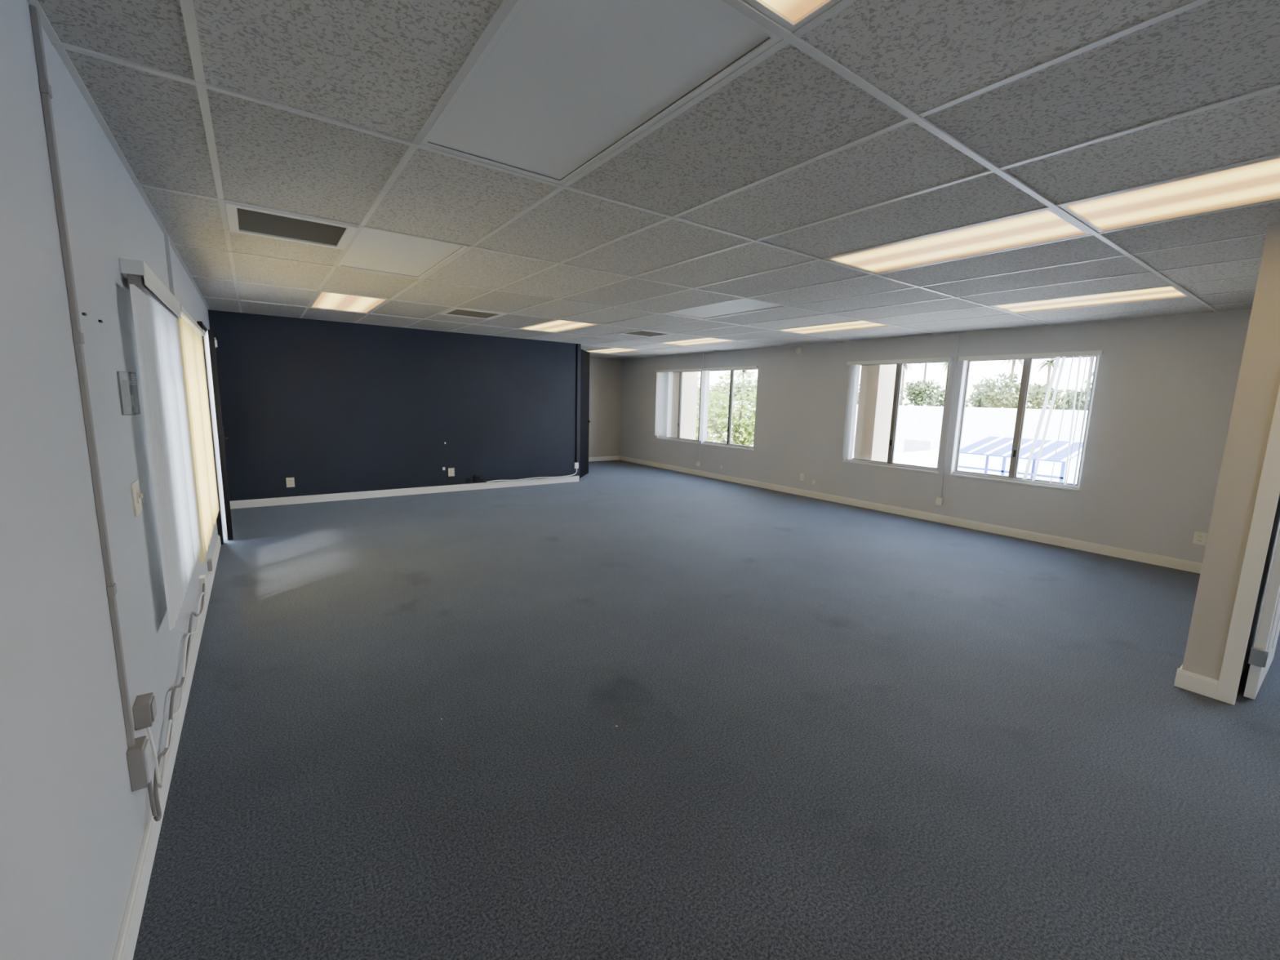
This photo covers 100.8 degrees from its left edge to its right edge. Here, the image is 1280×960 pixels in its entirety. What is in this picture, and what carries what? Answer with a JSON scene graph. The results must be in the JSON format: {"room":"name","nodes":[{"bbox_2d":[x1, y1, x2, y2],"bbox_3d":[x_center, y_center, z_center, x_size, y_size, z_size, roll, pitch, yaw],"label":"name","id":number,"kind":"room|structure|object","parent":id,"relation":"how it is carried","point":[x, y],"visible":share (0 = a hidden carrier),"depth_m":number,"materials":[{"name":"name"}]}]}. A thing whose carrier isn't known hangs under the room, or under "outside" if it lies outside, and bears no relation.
{"room":"empty office","nodes":[
{"label":"empty office","id":0,"kind":"room"},
{"bbox_2d":[0,0,217,959],"bbox_3d":[-2.612,-0.309,2.851,0.140,2.598,13.976,-5,11,-35],"label":"wall","id":1,"kind":"structure","parent":0,"point":[73,825],"depth_m":1.24,"materials":[{"name":"grey paint"}]},
{"bbox_2d":[28,4,156,791],"bbox_3d":[-1.528,-0.123,1.514,0.045,2.093,0.220,-5,11,-35],"label":"cable conduit","id":2,"kind":"object","parent":1,"relation":"attached to","point":[139,755],"visible":1,"depth_m":1.45,"materials":[{"name":"grey plastic"}]},
{"bbox_2d":[146,582,204,821],"bbox_3d":[-2.184,0.797,2.548,0.024,0.316,2.298,-5,11,-35],"label":"cable","id":3,"kind":"object","parent":2,"relation":"attached to","point":[153,795],"visible":0.98,"depth_m":1.97,"materials":[{"name":"grey plastic"}]},
{"bbox_2d":[116,371,136,415],"bbox_3d":[-1.817,-0.308,1.884,0.031,0.150,0.140,-5,11,-35],"label":"guard","id":4,"kind":"object","parent":1,"relation":"attached to","point":[126,387],"visible":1,"depth_m":1.85,"materials":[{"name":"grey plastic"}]},
{"bbox_2d":[130,480,143,516],"bbox_3d":[-1.825,0.064,1.930,0.021,0.118,0.115,-5,11,-35],"label":"light switch","id":5,"kind":"object","parent":1,"relation":"attached to","point":[135,486],"visible":1,"depth_m":1.91,"materials":[{"name":"beige plastic"}]},
{"bbox_2d":[119,257,181,319],"bbox_3d":[-2.280,-0.870,2.498,0.068,0.100,1.220,-5,11,-35],"label":"blind valance","id":6,"kind":"object","parent":1,"relation":"attached to","point":[137,273],"visible":0.96,"depth_m":2.15,"materials":[{"name":"grey"}]},
{"bbox_2d":[129,284,200,630],"bbox_3d":[-2.255,-0.151,2.563,0.017,1.330,1.373,-5,11,-35],"label":"vertical blinds","id":7,"kind":"object","parent":1,"relation":"attached to","point":[157,332],"visible":1,"depth_m":2.33,"materials":[{"name":"white plastic"}]},
{"bbox_2d":[112,534,221,959],"bbox_3d":[-1.308,1.221,1.339,0.016,0.100,9.330,-5,11,-35],"label":"baseboard","id":8,"kind":"structure","parent":1,"relation":"attached to","point":[130,927],"depth_m":1.71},
{"bbox_2d":[164,235,175,297],"bbox_3d":[-2.870,-1.264,3.237,0.020,0.433,0.040,-5,11,-35],"label":"conduit","id":9,"kind":"object","parent":1,"relation":"attached to","point":[166,239],"visible":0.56,"depth_m":3.22,"materials":[{"name":"grey metal"}]},
{"bbox_2d":[176,304,219,564],"bbox_3d":[-3.198,-0.369,3.853,0.062,1.539,1.820,-5,11,-35],"label":"vertical blinds","id":10,"kind":"object","parent":1,"relation":"attached to","point":[190,333],"visible":0.84,"depth_m":3.63,"materials":[{"name":"beige plastic"}]},
{"bbox_2d":[199,558,213,595],"bbox_3d":[-3.074,0.661,3.759,0.030,0.140,0.720,-5,11,-35],"label":"junction box","id":11,"kind":"object","parent":1,"relation":"attached to","point":[202,579],"visible":0.95,"depth_m":3.49,"materials":[{"name":"grey"}]},
{"bbox_2d":[196,320,233,544],"bbox_3d":[-4.310,-0.479,5.366,0.241,2.080,1.070,-5,11,-35],"label":"door","id":12,"kind":"structure","parent":1,"relation":"in","point":[224,519],"depth_m":5.09,"materials":[{"name":"black metal"}]},
{"bbox_2d":[208,309,581,501],"bbox_3d":[-3.115,-1.001,7.907,4.998,2.398,0.130,-5,11,-35],"label":"wall","id":13,"kind":"structure","parent":0,"point":[329,406],"depth_m":7.46,"materials":[{"name":"paint"}]},
{"bbox_2d":[285,477,294,487],"bbox_3d":[-4.576,0.031,6.934,0.090,0.125,0.010,-5,11,-35],"label":"wall outlet","id":14,"kind":"object","parent":13,"relation":"attached to","point":[290,481],"visible":1,"depth_m":6.93,"materials":[{"name":"beige plastic"}]},
{"bbox_2d":[229,475,579,509],"bbox_3d":[-3.110,0.145,8.018,4.978,0.100,0.016,-5,11,-35],"label":"baseboard","id":15,"kind":"structure","parent":13,"relation":"attached to","point":[404,491],"depth_m":7.64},
{"bbox_2d":[448,467,454,476],"bbox_3d":[-2.895,-0.120,8.132,0.090,0.125,0.010,-5,11,-35],"label":"wall outlet","id":16,"kind":"object","parent":13,"relation":"attached to","point":[451,470],"visible":1,"depth_m":8.13,"materials":[{"name":"beige plastic"}]},
{"bbox_2d":[466,467,577,483],"bbox_3d":[-1.909,-0.078,8.833,1.949,0.149,0.050,-5,11,-35],"label":"cables","id":17,"kind":"object","parent":13,"relation":"attached to","point":[477,478],"visible":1,"depth_m":8.61,"materials":[{"name":"black plastic"}]},
{"bbox_2d":[573,343,578,468],"bbox_3d":[-1.101,-1.269,9.227,0.070,2.148,0.030,-5,11,-35],"label":"cable conduit","id":18,"kind":"object","parent":13,"relation":"attached to","point":[575,464],"visible":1,"depth_m":9.27,"materials":[{"name":"black plastic"}]},
{"bbox_2d":[579,349,591,478],"bbox_3d":[-1.034,-1.220,9.852,0.080,2.315,0.832,3,9,7],"label":"door","id":19,"kind":"structure","parent":13,"relation":"in","point":[584,357],"depth_m":9.87,"materials":[{"name":"black"}]},
{"bbox_2d":[588,356,622,457],"bbox_3d":[-3.545,-1.528,10.601,7.495,2.598,0.140,-5,11,-35],"label":"wall","id":20,"kind":"structure","parent":0,"point":[605,374],"depth_m":12.46,"materials":[{"name":"beige paint"}]},
{"bbox_2d":[588,455,619,461],"bbox_3d":[-3.538,-0.283,10.725,7.479,0.100,0.016,-5,11,-35],"label":"baseboard","id":21,"kind":"structure","parent":20,"relation":"attached to","point":[602,458],"depth_m":12.63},
{"bbox_2d":[26,0,1279,359],"bbox_3d":[0.516,-1.670,4.894,7.495,0.041,13.696,-5,11,-35],"label":"grid","id":22,"kind":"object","parent":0,"point":[787,36],"depth_m":2.14,"materials":[{"name":"white metal"}]},
{"bbox_2d":[225,201,358,249],"bbox_3d":[-1.964,-1.438,2.991,0.582,0.047,0.582,-5,11,-35],"label":"ceiling air vent","id":23,"kind":"object","parent":22,"relation":"attached to","point":[242,219],"depth_m":2.98,"materials":[{"name":"white metal"}]},
{"bbox_2d":[309,291,387,313],"bbox_3d":[-3.068,-1.902,5.536,0.582,0.112,1.192,-5,11,-35],"label":"fluorescent ceiling light","id":24,"kind":"object","parent":22,"relation":"attached to","point":[326,300],"visible":0.59,"depth_m":5.54,"materials":[{"name":"beige plastic"}]},
{"bbox_2d":[337,227,466,278],"bbox_3d":[-1.645,-1.564,3.583,0.582,0.112,1.192,-5,11,-35],"label":"fluorescent ceiling light","id":25,"kind":"object","parent":22,"relation":"attached to","point":[372,250],"visible":0.57,"depth_m":3.53,"materials":[{"name":"white plastic"}]},
{"bbox_2d":[439,307,506,319],"bbox_3d":[-1.900,-1.901,6.005,0.582,0.047,0.582,-5,11,-35],"label":"ceiling air vent","id":26,"kind":"object","parent":22,"relation":"attached to","point":[456,312],"depth_m":6.02,"materials":[{"name":"white metal"}]},
{"bbox_2d":[519,320,595,332],"bbox_3d":[-1.086,-2.069,6.950,0.582,0.112,1.192,-5,11,-35],"label":"fluorescent ceiling light","id":27,"kind":"object","parent":22,"relation":"attached to","point":[557,326],"visible":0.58,"depth_m":6.98,"materials":[{"name":"beige plastic"}]},
{"bbox_2d":[420,0,782,184],"bbox_3d":[-0.223,-1.226,1.629,0.582,0.112,1.192,-5,11,-35],"label":"fluorescent ceiling light","id":28,"kind":"object","parent":22,"relation":"attached to","point":[559,86],"visible":0.8,"depth_m":1.52,"materials":[{"name":"white plastic"}]},
{"bbox_2d":[586,347,638,353],"bbox_3d":[-0.527,-2.573,10.318,0.582,0.112,1.192,-5,11,-35],"label":"fluorescent ceiling light","id":29,"kind":"object","parent":22,"relation":"attached to","point":[615,349],"visible":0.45,"depth_m":10.39,"materials":[{"name":"beige plastic"}]},
{"bbox_2d":[617,329,675,337],"bbox_3d":[0.081,-2.068,7.419,0.582,0.047,0.582,-5,11,-35],"label":"ceiling air vent","id":30,"kind":"object","parent":22,"relation":"attached to","point":[642,333],"depth_m":7.44,"materials":[{"name":"white metal"}]},
{"bbox_2d":[659,337,733,346],"bbox_3d":[0.895,-2.235,8.364,0.582,0.112,1.192,-5,11,-35],"label":"fluorescent ceiling light","id":31,"kind":"object","parent":22,"relation":"attached to","point":[704,340],"visible":0.41,"depth_m":8.42,"materials":[{"name":"beige plastic"}]},
{"bbox_2d":[664,298,786,319],"bbox_3d":[0.832,-1.772,5.350,0.582,0.112,1.192,-5,11,-35],"label":"fluorescent ceiling light","id":32,"kind":"object","parent":22,"relation":"attached to","point":[744,305],"visible":0.52,"depth_m":5.34,"materials":[{"name":"white plastic"}]},
{"bbox_2d":[743,0,840,32],"bbox_3d":[0.488,-1.057,0.652,0.582,0.112,1.192,-5,11,-35],"label":"fluorescent ceiling light","id":33,"kind":"object","parent":22,"relation":"attached to","point":[792,15],"visible":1,"depth_m":1.24,"materials":[{"name":"beige plastic"}]},
{"bbox_2d":[777,320,887,333],"bbox_3d":[2.318,-1.897,6.411,0.582,0.112,1.192,-5,11,-35],"label":"fluorescent ceiling light","id":34,"kind":"object","parent":22,"relation":"attached to","point":[858,324],"visible":0.46,"depth_m":6.42,"materials":[{"name":"beige plastic"}]},
{"bbox_2d":[826,208,1091,273],"bbox_3d":[1.759,-1.393,3.043,0.582,0.112,1.192,-5,11,-35],"label":"fluorescent ceiling light","id":35,"kind":"object","parent":22,"relation":"attached to","point":[1045,225],"visible":0.48,"depth_m":2.96,"materials":[{"name":"beige plastic"}]},
{"bbox_2d":[991,285,1189,313],"bbox_3d":[3.740,-1.560,4.457,0.582,0.112,1.192,-5,11,-35],"label":"fluorescent ceiling light","id":36,"kind":"object","parent":22,"relation":"attached to","point":[1166,292],"visible":0.43,"depth_m":4.43,"materials":[{"name":"beige plastic"}]},
{"bbox_2d":[1059,156,1279,232],"bbox_3d":[2.470,-1.224,2.067,0.582,0.112,1.192,-5,11,-35],"label":"fluorescent ceiling light","id":37,"kind":"object","parent":22,"relation":"attached to","point":[1258,182],"visible":0.63,"depth_m":2.28,"materials":[{"name":"beige plastic"}]},
{"bbox_2d":[37,0,1279,359],"bbox_3d":[0.516,-1.665,4.894,7.495,0.021,13.696,-5,11,-35],"label":"ceiling","id":38,"kind":"structure","parent":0,"point":[382,66],"depth_m":2.04,"materials":[{"name":"tile"}]},
{"bbox_2d":[133,459,1279,959],"bbox_3d":[0.453,0.772,5.270,7.775,0.120,13.976,-5,11,-35],"label":"floor","id":39,"kind":"structure","parent":0,"point":[843,731],"depth_m":2.33,"materials":[{"name":"blue carpet"}]},
{"bbox_2d":[619,310,1251,563],"bbox_3d":[3.588,-0.831,7.276,0.140,2.598,13.976,-5,11,-35],"label":"wall","id":40,"kind":"structure","parent":0,"point":[1163,398],"depth_m":5.86,"materials":[{"name":"beige paint"}]},
{"bbox_2d":[656,370,700,443],"bbox_3d":[0.816,-1.545,11.031,0.112,1.458,1.360,-5,11,-35],"label":"window","id":41,"kind":"structure","parent":40,"relation":"in","point":[678,438],"depth_m":11.02,"materials":[{"name":"white metal"}]},
{"bbox_2d":[654,368,701,436],"bbox_3d":[0.749,-1.578,10.984,0.087,1.399,1.390,-5,11,-35],"label":"vertical blinds","id":42,"kind":"object","parent":41,"relation":"attached to","point":[664,377],"visible":1,"depth_m":11.26,"materials":[{"name":"white plastic"}]},
{"bbox_2d":[696,352,703,466],"bbox_3d":[1.186,-1.366,10.427,0.035,2.213,0.070,-5,11,-35],"label":"cable cover","id":43,"kind":"object","parent":40,"relation":"attached to","point":[698,462],"visible":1,"depth_m":10.49,"materials":[{"name":"beige paint"}]},
{"bbox_2d":[700,368,757,450],"bbox_3d":[1.667,-1.343,9.863,0.112,1.458,1.380,-5,11,-35],"label":"window","id":44,"kind":"structure","parent":40,"relation":"in","point":[732,371],"depth_m":9.86,"materials":[{"name":"white metal"}]},
{"bbox_2d":[698,365,758,440],"bbox_3d":[1.603,-1.375,9.811,0.088,1.399,1.400,-5,11,-35],"label":"vertical blinds","id":45,"kind":"object","parent":44,"relation":"attached to","point":[705,371],"visible":1,"depth_m":10.26,"materials":[{"name":"white plastic"}]},
{"bbox_2d":[795,347,802,354],"bbox_3d":[2.533,-2.062,8.445,0.050,0.100,0.100,-5,11,-35],"label":"smoke detector","id":46,"kind":"object","parent":40,"relation":"attached to","point":[798,350],"visible":1,"depth_m":8.43,"materials":[{"name":"white plastic"}]},
{"bbox_2d":[800,473,804,480],"bbox_3d":[2.626,-0.047,8.587,0.010,0.115,0.070,-5,11,-35],"label":"wall outlet","id":47,"kind":"object","parent":40,"relation":"attached to","point":[802,475],"visible":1,"depth_m":8.58,"materials":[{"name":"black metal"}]},
{"bbox_2d":[842,360,950,473],"bbox_3d":[3.512,-0.904,7.329,0.112,1.458,1.390,-5,11,-35],"label":"window","id":48,"kind":"structure","parent":40,"relation":"in","point":[899,371],"depth_m":7.30,"materials":[{"name":"white metal"}]},
{"bbox_2d":[841,357,951,459],"bbox_3d":[3.446,-0.928,7.283,0.089,1.419,1.420,-5,11,-35],"label":"vertical blinds","id":49,"kind":"object","parent":48,"relation":"attached to","point":[855,366],"visible":1,"depth_m":7.72,"materials":[{"name":"white plastic"}]},
{"bbox_2d":[619,455,1202,573],"bbox_3d":[2.487,0.169,8.802,0.016,0.100,10.246,-5,11,-35],"label":"baseboard","id":50,"kind":"structure","parent":40,"relation":"attached to","point":[1167,562],"depth_m":6.56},
{"bbox_2d":[935,333,959,505],"bbox_3d":[3.901,-0.746,6.696,0.035,2.163,0.070,-5,11,-35],"label":"cable","id":51,"kind":"object","parent":40,"relation":"attached to","point":[939,500],"visible":1,"depth_m":6.70,"materials":[{"name":"beige paint"}]},
{"bbox_2d":[949,355,1099,491],"bbox_3d":[4.386,-0.696,6.128,0.112,1.458,1.330,-5,11,-35],"label":"window","id":52,"kind":"structure","parent":40,"relation":"in","point":[1027,365],"depth_m":6.13,"materials":[{"name":"white"}]},
{"bbox_2d":[951,350,1103,486],"bbox_3d":[4.323,-0.719,6.078,0.089,1.419,1.370,-5,11,-35],"label":"vertical blinds","id":53,"kind":"object","parent":52,"relation":"attached to","point":[1080,353],"visible":1,"depth_m":5.79,"materials":[{"name":"white plastic"}]},
{"bbox_2d":[1192,531,1207,545],"bbox_3d":[5.256,0.548,4.971,0.010,0.115,0.085,-5,11,-35],"label":"wall outlet","id":54,"kind":"object","parent":40,"relation":"attached to","point":[1199,538],"visible":1,"depth_m":4.97,"materials":[{"name":"white plastic"}]},
{"bbox_2d":[1182,223,1279,680],"bbox_3d":[5.262,0.088,2.254,3.087,2.398,3.450,-5,11,-35],"label":"wall partition","id":55,"kind":"structure","parent":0,"point":[1258,384],"depth_m":2.70,"materials":[{"name":"paint"}]},
{"bbox_2d":[1173,668,1218,698],"bbox_3d":[3.004,1.099,2.860,0.016,0.100,0.161,-5,11,-35],"label":"baseboard","id":56,"kind":"structure","parent":55,"relation":"attached to","point":[1197,683],"depth_m":2.85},
{"bbox_2d":[1214,385,1279,705],"bbox_3d":[3.425,0.174,2.262,0.138,2.130,1.040,-5,11,-35],"label":"trim","id":57,"kind":"structure","parent":55,"relation":"attached to","point":[1268,490],"depth_m":2.66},
{"bbox_2d":[1243,528,1279,699],"bbox_3d":[3.582,0.131,2.855,0.840,2.018,0.106,-5,11,-35],"label":"door","id":58,"kind":"structure","parent":55,"relation":"in","point":[1262,654],"depth_m":2.75,"materials":[{"name":"silver metal"}]},
{"label":"outside","id":59,"kind":"structure","parent":0,"visible":0},
{"bbox_3d":[28.813,-1.153,45.765,220.000,0.200,280.000,-5,11,-35],"label":"ground","id":60,"kind":"structure","parent":59,"visible":0},
{"bbox_2d":[671,371,698,439],"bbox_3d":[0.906,0.040,11.671,0.480,6.400,0.300,-5,11,-35],"label":"pier","id":61,"kind":"structure","parent":60,"relation":"on","point":[690,382],"depth_m":11.30,"materials":[{"name":"beige paint"}]},
{"bbox_2d":[695,385,744,442],"bbox_3d":[3.656,-2.529,29.763,5.085,6.131,4.580,0,9,-7],"label":"tree","id":62,"kind":"object","parent":60,"relation":"on","point":[698,395],"visible":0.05,"depth_m":28.80,"materials":[{"name":"green plant"}]},
{"bbox_2d":[709,379,735,400],"bbox_3d":[17.896,-16.187,109.098,7.945,9.673,8.116,-5,11,-35],"label":"tree","id":63,"kind":"object","parent":60,"relation":"on","point":[721,381],"visible":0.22,"depth_m":108.39,"materials":[{"name":"green plant"}]},
{"bbox_2d":[695,371,757,446],"bbox_3d":[3.983,-1.310,21.142,4.940,6.364,4.324,-5,11,-35],"label":"tree","id":64,"kind":"object","parent":60,"relation":"on","point":[743,412],"visible":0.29,"depth_m":20.98,"materials":[{"name":"green plant"}]},
{"bbox_2d":[724,375,755,401],"bbox_3d":[17.718,-13.440,92.080,5.915,9.421,7.049,-5,11,-35],"label":"tree","id":65,"kind":"object","parent":60,"relation":"on","point":[736,387],"visible":0.35,"depth_m":91.48,"materials":[{"name":"green plant"}]},
{"bbox_2d":[734,369,748,390],"bbox_3d":[23.252,-19.153,120.356,4.479,12.381,4.460,-5,11,-35],"label":"palm tree","id":66,"kind":"object","parent":60,"relation":"on","point":[744,371],"visible":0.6,"depth_m":119.26,"materials":[{"name":"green plant"}]},
{"bbox_2d":[853,364,896,462],"bbox_3d":[3.468,0.649,8.153,0.480,6.400,0.290,-5,11,-35],"label":"pier","id":67,"kind":"structure","parent":60,"relation":"on","point":[877,384],"depth_m":7.76,"materials":[{"name":"beige paint"}]},
{"bbox_2d":[696,400,1087,455],"bbox_3d":[33.814,-2.518,38.553,16.050,4.950,73.000,-5,11,-35],"label":"exterior wall","id":68,"kind":"structure","parent":60,"relation":"on","point":[918,427],"depth_m":38.16,"materials":[{"name":"paint"}]},
{"bbox_2d":[898,388,913,405],"bbox_3d":[36.497,-10.462,79.190,6.309,8.426,7.505,-5,11,-35],"label":"tree","id":69,"kind":"object","parent":60,"relation":"on","point":[901,389],"visible":0.03,"depth_m":77.90,"materials":[{"name":"green plant"}]},
{"bbox_2d":[899,364,913,405],"bbox_3d":[44.754,-14.266,90.873,4.238,12.804,4.378,-5,11,-35],"label":"palm tree","id":70,"kind":"object","parent":60,"relation":"on","point":[904,366],"visible":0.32,"depth_m":90.32,"materials":[{"name":"green plant"}]},
{"bbox_2d":[902,378,943,406],"bbox_3d":[40.261,-10.054,75.696,5.618,8.874,4.146,-5,11,-35],"label":"tree","id":71,"kind":"object","parent":60,"relation":"on","point":[919,393],"visible":0.84,"depth_m":74.70,"materials":[{"name":"green plant"}]},
{"bbox_2d":[919,363,934,382],"bbox_3d":[46.889,-14.354,87.806,4.477,14.021,4.454,-5,11,-35],"label":"palm tree","id":72,"kind":"object","parent":60,"relation":"on","point":[925,368],"visible":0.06,"depth_m":87.33,"materials":[{"name":"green plant"}]},
{"bbox_2d":[933,362,948,388],"bbox_3d":[48.987,-13.215,85.069,4.585,12.713,4.584,-5,11,-35],"label":"palm tree","id":73,"kind":"object","parent":60,"relation":"on","point":[945,363],"visible":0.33,"depth_m":84.29,"materials":[{"name":"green plant"}]},
{"bbox_2d":[931,388,970,407],"bbox_3d":[41.230,-8.584,70.409,5.793,7.634,4.014,-1,9,-18],"label":"tree","id":74,"kind":"object","parent":60,"relation":"on","point":[940,393],"visible":0.19,"depth_m":69.32,"materials":[{"name":"green plant"}]},
{"bbox_2d":[852,448,1081,484],"bbox_3d":[17.934,1.583,15.520,21.100,3.050,19.500,-5,11,-35],"label":"neighbouring building","id":75,"kind":"structure","parent":60,"relation":"on","point":[921,458],"depth_m":18.54,"materials":[{"name":"paint"}]},
{"bbox_2d":[958,435,1083,482],"bbox_3d":[9.892,-0.473,13.742,2.077,1.144,2.400,-5,11,-35],"label":"canopy","id":76,"kind":"object","parent":75,"relation":"on","point":[1000,446],"visible":0.58,"depth_m":13.53,"materials":[{"name":"blue"}]},
{"bbox_2d":[967,372,1020,408],"bbox_3d":[40.158,-7.812,60.577,7.623,9.045,6.445,-5,11,-35],"label":"tree","id":77,"kind":"object","parent":60,"relation":"on","point":[978,398],"visible":0.62,"depth_m":59.52,"materials":[{"name":"green plant"}]},
{"bbox_2d":[998,360,1023,401],"bbox_3d":[54.205,-12.196,77.861,4.591,13.160,4.453,-5,11,-35],"label":"palm tree","id":78,"kind":"object","parent":60,"relation":"on","point":[1013,361],"visible":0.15,"depth_m":77.19,"materials":[{"name":"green plant"}]},
{"bbox_2d":[995,378,1065,409],"bbox_3d":[42.140,-6.770,57.289,5.901,8.090,6.120,-5,11,-35],"label":"tree","id":79,"kind":"object","parent":60,"relation":"on","point":[1036,393],"visible":0.61,"depth_m":56.12,"materials":[{"name":"green plant"}]},
{"bbox_2d":[1031,358,1066,386],"bbox_3d":[56.847,-11.100,74.276,4.547,12.224,4.321,-5,11,-35],"label":"palm tree","id":80,"kind":"object","parent":60,"relation":"on","point":[1049,363],"visible":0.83,"depth_m":73.66,"materials":[{"name":"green plant"}]},
{"bbox_2d":[1048,371,1093,410],"bbox_3d":[47.541,-7.210,56.885,6.574,9.358,6.049,-5,11,-35],"label":"tree","id":81,"kind":"object","parent":60,"relation":"on","point":[1069,399],"visible":0.3,"depth_m":56.27,"materials":[{"name":"green plant"}]},
{"bbox_2d":[1075,356,1092,405],"bbox_3d":[59.397,-11.151,70.513,3.973,13.599,4.571,-5,11,-35],"label":"palm tree","id":82,"kind":"object","parent":60,"relation":"on","point":[1091,358],"visible":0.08,"depth_m":70.03,"materials":[{"name":"green plant"}]},
{"bbox_2d":[1080,381,1091,404],"bbox_3d":[48.016,-6.217,52.809,7.057,8.663,7.540,5,9,23],"label":"tree","id":83,"kind":"object","parent":60,"relation":"on","point":[1085,382],"visible":0.02,"depth_m":54.13,"materials":[{"name":"green plant"}]}
]}

